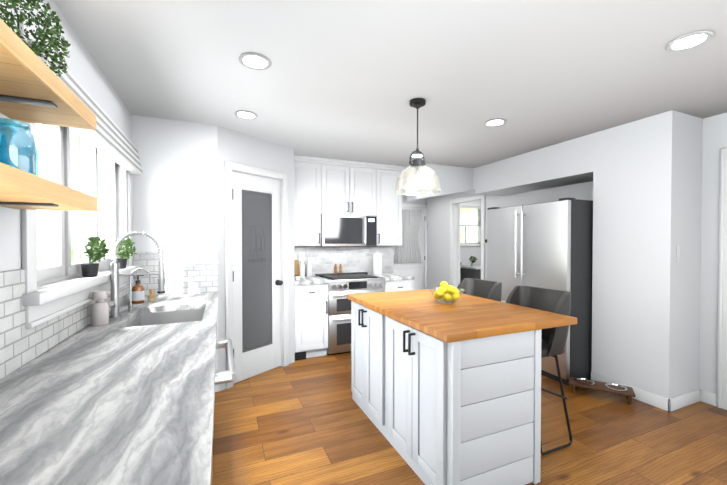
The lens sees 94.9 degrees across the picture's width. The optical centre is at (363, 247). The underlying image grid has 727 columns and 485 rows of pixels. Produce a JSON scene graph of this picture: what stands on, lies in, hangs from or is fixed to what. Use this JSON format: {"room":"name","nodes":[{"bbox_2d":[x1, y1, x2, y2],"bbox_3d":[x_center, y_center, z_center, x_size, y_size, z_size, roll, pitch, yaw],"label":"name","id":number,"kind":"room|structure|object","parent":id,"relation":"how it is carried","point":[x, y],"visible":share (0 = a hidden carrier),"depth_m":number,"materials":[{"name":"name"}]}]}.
{"room":"kitchen","nodes":[
{"label":"kitchen","id":0,"kind":"room"},
{"bbox_2d":[0,0,132,380],"bbox_3d":[-0.909,0.147,0.240,0.150,2.420,5.700,0,1,-23],"label":"wall","id":1,"kind":"structure","parent":0,"point":[85,71],"depth_m":1.64,"materials":[{"name":"white paint"}]},
{"bbox_2d":[0,18,95,129],"bbox_3d":[-0.564,-0.380,-0.081,0.235,0.203,2.850,0,1,-23],"label":"shelf","id":2,"kind":"object","parent":1,"relation":"attached to","point":[34,88],"visible":1,"depth_m":0.97,"materials":[{"name":"brown wood"}]},
{"bbox_2d":[0,0,70,76],"bbox_3d":[-1.057,-0.648,1.037,0.218,0.302,0.310,0,1,-23],"label":"potted plant","id":3,"kind":"object","parent":2,"relation":"on","point":[57,31],"visible":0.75,"depth_m":1.04,"materials":[{"name":"green plant"}]},
{"bbox_2d":[0,162,96,210],"bbox_3d":[-0.564,-0.070,-0.077,0.235,0.203,2.850,0,1,-23],"label":"shelf","id":4,"kind":"object","parent":1,"relation":"attached to","point":[20,189],"visible":1,"depth_m":0.92,"materials":[{"name":"brown wood"}]},
{"bbox_2d":[0,118,35,174],"bbox_3d":[-0.964,-0.265,0.918,0.087,0.158,0.087,0,1,-23],"label":"mason jar","id":5,"kind":"object","parent":4,"relation":"on","point":[31,158],"visible":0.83,"depth_m":0.92,"materials":[{"name":"blue glass"}]},
{"bbox_2d":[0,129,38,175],"bbox_3d":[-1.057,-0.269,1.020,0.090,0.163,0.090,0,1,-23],"label":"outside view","id":6,"kind":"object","parent":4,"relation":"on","point":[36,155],"visible":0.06,"depth_m":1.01,"materials":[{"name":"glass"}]},
{"bbox_2d":[0,269,134,379],"bbox_3d":[-0.813,0.267,0.223,0.010,0.350,5.570,0,1,-23],"label":"backsplash","id":7,"kind":"structure","parent":1,"relation":"attached to","point":[21,345],"depth_m":1.20,"materials":[{"name":"tile"}]},
{"bbox_2d":[19,21,138,328],"bbox_3d":[-1.603,-0.273,1.923,0.210,1.125,1.630,0,1,-23],"label":"window","id":8,"kind":"structure","parent":1,"relation":"in","point":[57,284],"depth_m":1.70,"materials":[{"name":"white paint"}]},
{"bbox_2d":[28,40,141,174],"bbox_3d":[-1.509,-0.674,1.958,0.076,0.206,1.552,0,1,-23],"label":"roman shade","id":9,"kind":"object","parent":8,"relation":"attached to","point":[109,138],"visible":0.58,"depth_m":1.87,"materials":[{"name":"white fabric"}]},
{"bbox_2d":[81,236,109,276],"bbox_3d":[-1.488,0.050,1.847,0.124,0.222,0.220,0,1,-23],"label":"potted plant","id":10,"kind":"object","parent":8,"relation":"on","point":[96,250],"visible":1,"depth_m":1.82,"materials":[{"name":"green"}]},
{"bbox_2d":[115,238,136,268],"bbox_3d":[-1.726,0.029,2.415,0.136,0.247,0.264,0,1,-23],"label":"potted plant","id":11,"kind":"object","parent":8,"relation":"on","point":[122,261],"visible":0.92,"depth_m":2.40,"materials":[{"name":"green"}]},
{"bbox_2d":[132,115,218,391],"bbox_3d":[-1.644,0.110,2.961,0.650,2.420,0.120,0,1,-23],"label":"wall","id":12,"kind":"structure","parent":0,"point":[175,195],"depth_m":2.90,"materials":[{"name":"white paint"}]},
{"bbox_2d":[134,251,217,295],"bbox_3d":[-1.613,0.221,2.904,0.639,0.370,0.010,0,1,-23],"label":"backsplash","id":13,"kind":"structure","parent":12,"relation":"attached to","point":[201,276],"depth_m":2.90,"materials":[{"name":"tile"}]},
{"bbox_2d":[217,126,294,390],"bbox_3d":[-1.094,0.103,3.440,0.100,2.420,0.924,1,1,35],"label":"wall","id":14,"kind":"structure","parent":0,"point":[239,147],"depth_m":3.29,"materials":[{"name":"white paint"}]},
{"bbox_2d":[225,160,288,388],"bbox_3d":[-1.095,0.255,3.421,0.121,2.118,0.756,1,1,35],"label":"door frame","id":15,"kind":"structure","parent":14,"relation":"attached to","point":[230,167],"depth_m":3.34,"materials":[{"name":"white paint"}]},
{"bbox_2d":[232,171,282,383],"bbox_3d":[-1.085,0.287,3.416,0.540,2.030,0.348,0,1,-23],"label":"pantry door","id":16,"kind":"structure","parent":14,"relation":"in","point":[256,215],"depth_m":3.40,"materials":[{"name":"white paint"}]},
{"bbox_2d":[53,0,726,188],"bbox_3d":[1.402,-1.128,2.822,6.450,0.060,8.950,0,1,-23],"label":"ceiling","id":17,"kind":"structure","parent":0,"point":[348,80],"depth_m":2.03,"materials":[{"name":"paint"}]},
{"bbox_2d":[234,110,257,119],"bbox_3d":[-0.969,-1.092,2.756,0.184,0.010,0.184,0,1,-23],"label":"recessed light","id":18,"kind":"object","parent":17,"relation":"in","point":[245,114],"visible":0.98,"depth_m":2.74,"materials":[{"name":"grey plastic"}]},
{"bbox_2d":[238,52,271,69],"bbox_3d":[-0.631,-1.081,1.943,0.184,0.010,0.184,0,1,-23],"label":"recessed light","id":19,"kind":"object","parent":17,"relation":"in","point":[254,61],"visible":1,"depth_m":1.93,"materials":[{"name":"grey plastic"}]},
{"bbox_2d":[394,98,439,194],"bbox_3d":[0.405,-0.754,2.502,0.348,0.680,0.348,0,1,-23],"label":"pendant light","id":20,"kind":"object","parent":17,"relation":"hanging from","point":[417,104],"visible":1,"depth_m":2.48,"materials":[{"name":"clear glass"}]},
{"bbox_2d":[412,153,424,157],"bbox_3d":[0.655,-1.109,4.041,0.184,0.010,0.184,0,1,-23],"label":"recessed light","id":21,"kind":"object","parent":17,"relation":"in","point":[417,155],"visible":0.62,"depth_m":4.02,"materials":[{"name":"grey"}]},
{"bbox_2d":[484,118,505,126],"bbox_3d":[1.155,-1.094,2.928,0.184,0.010,0.184,0,1,-23],"label":"recessed light","id":22,"kind":"object","parent":17,"relation":"in","point":[495,122],"visible":1,"depth_m":2.92,"materials":[{"name":"grey plastic"}]},
{"bbox_2d":[475,133,593,195],"bbox_3d":[2.138,-0.930,4.077,0.510,0.370,1.630,0,1,-23],"label":"beam","id":23,"kind":"structure","parent":17,"relation":"attached to","point":[568,162],"depth_m":3.82,"materials":[{"name":"white paint"}]},
{"bbox_2d":[665,30,713,51],"bbox_3d":[1.705,-1.078,1.750,0.184,0.010,0.184,0,1,-23],"label":"recessed light","id":24,"kind":"object","parent":17,"relation":"in","point":[691,40],"visible":1,"depth_m":1.74,"materials":[{"name":"grey plastic"}]},
{"bbox_2d":[402,189,425,207],"bbox_3d":[0.561,0.061,6.542,1.670,2.420,0.120,0,1,-23],"label":"wall","id":25,"kind":"structure","parent":0,"point":[418,201],"depth_m":6.63,"materials":[{"name":"white paint"}]},
{"bbox_2d":[393,203,426,289],"bbox_3d":[0.828,0.206,6.563,0.955,2.130,0.055,0,1,-23],"label":"door","id":26,"kind":"structure","parent":25,"relation":"in","point":[418,271],"depth_m":6.68,"materials":[{"name":"white paint"}]},
{"bbox_2d":[394,209,422,263],"bbox_3d":[0.842,-0.213,6.519,0.740,1.052,0.054,0,1,-23],"label":"door curtain","id":27,"kind":"object","parent":26,"relation":"hanging from","point":[408,251],"visible":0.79,"depth_m":6.54,"materials":[{"name":"fabric"}]},
{"bbox_2d":[407,163,474,200],"bbox_3d":[1.325,-0.882,4.779,1.450,0.485,0.300,0,1,-23],"label":"header beam","id":28,"kind":"structure","parent":0,"point":[453,179],"depth_m":4.58,"materials":[{"name":"white paint"}]},
{"bbox_2d":[213,352,726,484],"bbox_3d":[1.402,1.351,2.856,6.450,0.060,8.950,0,1,-23],"label":"floor","id":29,"kind":"structure","parent":0,"point":[307,421],"depth_m":2.32,"materials":[{"name":"brown wood"}]},
{"bbox_2d":[0,292,217,484],"bbox_3d":[-0.516,0.898,0.358,0.634,0.915,5.568,0,1,-23],"label":"countertop","id":30,"kind":"structure","parent":29,"relation":"on","point":[115,401],"depth_m":0.91,"materials":[{"name":"white stone"}]},
{"bbox_2d":[91,290,109,325],"bbox_3d":[-1.429,0.328,1.815,0.082,0.184,0.074,0,1,-23],"label":"soap dispenser","id":31,"kind":"object","parent":30,"relation":"on","point":[99,311],"visible":1,"depth_m":1.79,"materials":[{"name":"white ceramic"}]},
{"bbox_2d":[108,230,164,317],"bbox_3d":[-1.394,0.157,2.067,0.292,0.521,0.308,0,1,-23],"label":"faucet","id":32,"kind":"object","parent":30,"relation":"on","point":[113,303],"visible":1,"depth_m":2.02,"materials":[{"name":"silver metal"}]},
{"bbox_2d":[132,275,144,303],"bbox_3d":[-1.659,0.305,2.456,0.080,0.214,0.079,0,1,-23],"label":"bottle","id":33,"kind":"object","parent":30,"relation":"on","point":[138,295],"visible":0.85,"depth_m":2.43,"materials":[{"name":"brown glass"}]},
{"bbox_2d":[147,289,155,301],"bbox_3d":[-1.614,0.363,2.542,0.056,0.093,0.055,0,1,-23],"label":"dish brush","id":34,"kind":"object","parent":30,"relation":"on","point":[151,296],"visible":1,"depth_m":2.53,"materials":[{"name":"beige"}]},
{"bbox_2d":[126,309,204,326],"bbox_3d":[-1.226,0.571,2.102,0.429,0.226,0.624,0,1,-23],"label":"sink","id":35,"kind":"object","parent":30,"relation":"in","point":[156,318],"visible":0.04,"depth_m":2.36,"materials":[{"name":"silver metal"}]},
{"bbox_2d":[210,339,235,484],"bbox_3d":[-0.921,0.905,1.421,0.692,0.872,0.596,0,1,-23],"label":"dishwasher","id":36,"kind":"object","parent":29,"relation":"on","point":[228,375],"visible":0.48,"depth_m":1.45,"materials":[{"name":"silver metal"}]},
{"bbox_2d":[294,276,328,360],"bbox_3d":[-0.715,0.846,4.148,0.400,0.915,0.668,0,1,-23],"label":"base cabinet","id":37,"kind":"object","parent":29,"relation":"on","point":[311,313],"visible":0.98,"depth_m":3.88,"materials":[{"name":"white paint"}]},
{"bbox_2d":[294,253,299,276],"bbox_3d":[-0.892,0.231,4.290,0.100,0.305,0.178,-1,1,-33],"label":"knife block","id":38,"kind":"object","parent":37,"relation":"on","point":[296,268],"visible":0.4,"depth_m":4.25,"materials":[{"name":"brown wood"}]},
{"bbox_2d":[299,258,304,276],"bbox_3d":[-0.794,0.265,4.330,0.072,0.242,0.072,0,1,-23],"label":"oil bottle","id":39,"kind":"object","parent":37,"relation":"on","point":[302,269],"visible":0.98,"depth_m":4.30,"materials":[{"name":"white ceramic"}]},
{"bbox_2d":[306,258,311,276],"bbox_3d":[-0.712,0.264,4.365,0.072,0.242,0.072,0,1,-23],"label":"oil bottle","id":40,"kind":"object","parent":37,"relation":"on","point":[309,270],"visible":1,"depth_m":4.34,"materials":[{"name":"white ceramic"}]},
{"bbox_2d":[315,272,384,354],"bbox_3d":[-0.180,0.831,4.365,0.750,0.940,0.686,0,1,-23],"label":"range","id":41,"kind":"object","parent":29,"relation":"on","point":[341,286],"visible":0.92,"depth_m":4.04,"materials":[{"name":"silver metal"}]},
{"bbox_2d":[368,273,414,291],"bbox_3d":[0.361,0.840,4.610,0.432,0.915,0.668,0,1,-23],"label":"base cabinet","id":42,"kind":"object","parent":29,"relation":"on","point":[397,282],"visible":0.27,"depth_m":4.35,"materials":[{"name":"white paint"}]},
{"bbox_2d":[373,252,382,274],"bbox_3d":[0.199,0.224,4.691,0.150,0.314,0.150,0,1,-23],"label":"paper towel","id":43,"kind":"object","parent":42,"relation":"on","point":[377,263],"visible":1,"depth_m":4.64,"materials":[{"name":"white paper"}]},
{"bbox_2d":[351,300,546,484],"bbox_3d":[0.425,0.892,2.385,0.676,0.872,1.370,0,1,-23],"label":"kitchen island","id":44,"kind":"object","parent":29,"relation":"on","point":[446,394],"depth_m":1.83,"materials":[{"name":"white paint"}]},
{"bbox_2d":[347,288,576,339],"bbox_3d":[0.567,0.434,2.448,0.955,0.039,1.395,0,1,-23],"label":"island countertop","id":45,"kind":"structure","parent":44,"relation":"on","point":[469,315],"depth_m":2.09,"materials":[{"name":"brown wood"}]},
{"bbox_2d":[430,281,463,303],"bbox_3d":[0.618,0.336,2.488,0.252,0.157,0.252,0,1,-23],"label":"lemon bowl","id":46,"kind":"object","parent":45,"relation":"on","point":[452,294],"visible":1,"depth_m":2.44,"materials":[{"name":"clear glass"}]},
{"bbox_2d":[460,265,480,281],"bbox_3d":[2.507,0.823,6.800,1.040,0.890,0.558,0,1,-23],"label":"bathroom vanity","id":47,"kind":"object","parent":29,"relation":"on","point":[469,271],"visible":0.17,"depth_m":6.54,"materials":[{"name":"grey wood"}]},
{"bbox_2d":[469,256,477,266],"bbox_3d":[2.163,0.270,6.631,0.185,0.218,0.167,0,1,-23],"label":"plant","id":48,"kind":"object","parent":47,"relation":"on","point":[474,259],"visible":1,"depth_m":6.60,"materials":[{"name":"green plant"}]},
{"bbox_2d":[457,278,501,301],"bbox_3d":[0.913,0.806,2.910,0.420,1.021,0.447,0,1,-23],"label":"bar stool","id":49,"kind":"object","parent":29,"relation":"on","point":[488,289],"visible":0.17,"depth_m":2.99,"materials":[{"name":"grey leather"}]},
{"bbox_2d":[506,286,571,455],"bbox_3d":[1.150,0.814,2.359,0.420,1.021,0.447,0,1,-23],"label":"bar stool","id":50,"kind":"object","parent":29,"relation":"on","point":[553,341],"visible":0.42,"depth_m":2.22,"materials":[{"name":"grey leather"}]},
{"bbox_2d":[487,197,592,384],"bbox_3d":[2.051,0.416,3.767,0.849,1.787,1.035,0,1,-23],"label":"fridge","id":51,"kind":"object","parent":29,"relation":"on","point":[547,245],"visible":0.62,"depth_m":3.29,"materials":[{"name":"grey metal"}]},
{"bbox_2d":[569,376,634,404],"bbox_3d":[2.101,1.267,2.964,0.470,0.106,0.170,0,1,31],"label":"stand","id":52,"kind":"object","parent":29,"relation":"on","point":[628,392],"visible":1,"depth_m":2.93,"materials":[{"name":"brown wood"}]},
{"bbox_2d":[460,200,480,265],"bbox_3d":[2.138,0.055,7.002,1.590,2.420,0.120,0,1,-23],"label":"wall","id":53,"kind":"structure","parent":0,"point":[467,253],"depth_m":6.96,"materials":[{"name":"white paint"}]},
{"bbox_2d":[460,203,480,245],"bbox_3d":[2.156,-0.477,6.965,0.940,0.895,0.130,0,1,-23],"label":"bathroom window","id":54,"kind":"structure","parent":53,"relation":"in","point":[477,206],"depth_m":7.00,"materials":[{"name":"white paint"}]},
{"bbox_2d":[426,181,592,288],"bbox_3d":[2.023,0.081,5.130,0.100,2.420,3.630,0,1,-23],"label":"wall","id":55,"kind":"structure","parent":0,"point":[438,240],"depth_m":6.10,"materials":[{"name":"white paint"}]},
{"bbox_2d":[458,204,460,284],"bbox_3d":[1.806,0.244,6.331,0.447,2.036,0.566,0,1,-23],"label":"bathroom door","id":56,"kind":"structure","parent":55,"relation":"in","point":[459,223],"depth_m":5.99,"materials":[{"name":"white paint"}]},
{"bbox_2d":[450,194,484,287],"bbox_3d":[1.782,0.216,5.670,0.115,2.135,0.860,0,1,-23],"label":"door frame","id":57,"kind":"structure","parent":55,"relation":"attached to","point":[453,245],"depth_m":5.97,"materials":[{"name":"white paint"}]},
{"bbox_2d":[591,110,702,398],"bbox_3d":[2.580,0.109,3.062,0.510,2.420,0.610,0,1,-23],"label":"wall","id":58,"kind":"structure","parent":0,"point":[647,190],"depth_m":2.84,"materials":[{"name":"white paint"}]},
{"bbox_2d":[591,372,715,411],"bbox_3d":[2.599,1.269,3.015,0.524,0.100,8.000,0,1,-23],"label":"baseboard","id":59,"kind":"structure","parent":58,"relation":"attached to","point":[677,402],"depth_m":2.81,"materials":[{"name":"white paint"}]},
{"bbox_2d":[676,245,681,261],"bbox_3d":[2.576,0.053,2.721,0.075,0.140,0.010,0,1,-23],"label":"light switch","id":60,"kind":"object","parent":58,"relation":"attached to","point":[678,253],"visible":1,"depth_m":2.71,"materials":[{"name":"white plastic"}]},
{"bbox_2d":[699,113,726,393],"bbox_3d":[3.695,0.135,1.163,0.120,2.420,3.760,0,1,-23],"label":"wall","id":61,"kind":"structure","parent":0,"point":[714,139],"depth_m":2.81,"materials":[{"name":"white paint"}]},
{"bbox_2d":[716,147,726,409],"bbox_3d":[3.190,0.261,2.308,0.143,2.135,1.030,0,1,-23],"label":"door frame","id":62,"kind":"structure","parent":61,"relation":"attached to","point":[721,395],"depth_m":2.73,"materials":[{"name":"white paint"}]},
{"bbox_3d":[-0.364,0.086,4.719,1.710,2.420,0.120,0,1,-23],"label":"wall","id":63,"kind":"structure","parent":0,"visible":0},
{"bbox_2d":[294,159,325,245],"bbox_3d":[-0.753,-0.548,4.286,0.447,1.059,0.349,0,1,-23],"label":"upper cabinet","id":64,"kind":"object","parent":63,"relation":"attached to","point":[309,174],"depth_m":4.13,"materials":[{"name":"white paint"}]},
{"bbox_2d":[294,246,393,275],"bbox_3d":[-0.292,0.169,4.680,1.609,0.424,0.010,0,1,-23],"label":"backsplash","id":65,"kind":"structure","parent":63,"relation":"attached to","point":[349,259],"depth_m":4.69,"materials":[{"name":"tile"}]},
{"bbox_2d":[299,252,303,260],"bbox_3d":[-0.821,0.122,4.441,0.070,0.115,0.008,0,1,-23],"label":"outlet","id":66,"kind":"object","parent":65,"relation":"attached to","point":[301,255],"visible":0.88,"depth_m":4.44,"materials":[{"name":"white plastic"}]},
{"bbox_2d":[326,159,377,214],"bbox_3d":[-0.250,-0.755,4.500,0.765,0.651,0.349,0,1,-23],"label":"upper cabinet","id":67,"kind":"object","parent":63,"relation":"attached to","point":[330,186],"depth_m":4.35,"materials":[{"name":"white paint"}]},
{"bbox_2d":[314,214,376,246],"bbox_3d":[-0.231,-0.213,4.463,0.759,0.422,0.444,0,1,-23],"label":"microwave","id":68,"kind":"object","parent":67,"relation":"attached to","point":[340,230],"visible":1,"depth_m":4.30,"materials":[{"name":"silver metal"}]},
{"bbox_2d":[373,167,401,245],"bbox_3d":[0.261,-0.554,4.722,0.463,1.059,0.349,0,1,-23],"label":"upper cabinet","id":69,"kind":"object","parent":63,"relation":"attached to","point":[389,217],"depth_m":4.57,"materials":[{"name":"white paint"}]},
{"label":"outside","id":70,"kind":"structure","parent":0,"visible":0},
{"bbox_2d":[36,124,98,266],"bbox_3d":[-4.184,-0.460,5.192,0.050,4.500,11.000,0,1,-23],"label":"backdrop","id":71,"kind":"structure","parent":70,"point":[40,226],"depth_m":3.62,"materials":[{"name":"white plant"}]},
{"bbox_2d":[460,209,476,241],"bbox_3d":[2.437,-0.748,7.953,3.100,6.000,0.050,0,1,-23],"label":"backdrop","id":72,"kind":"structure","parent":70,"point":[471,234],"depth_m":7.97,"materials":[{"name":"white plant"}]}
]}

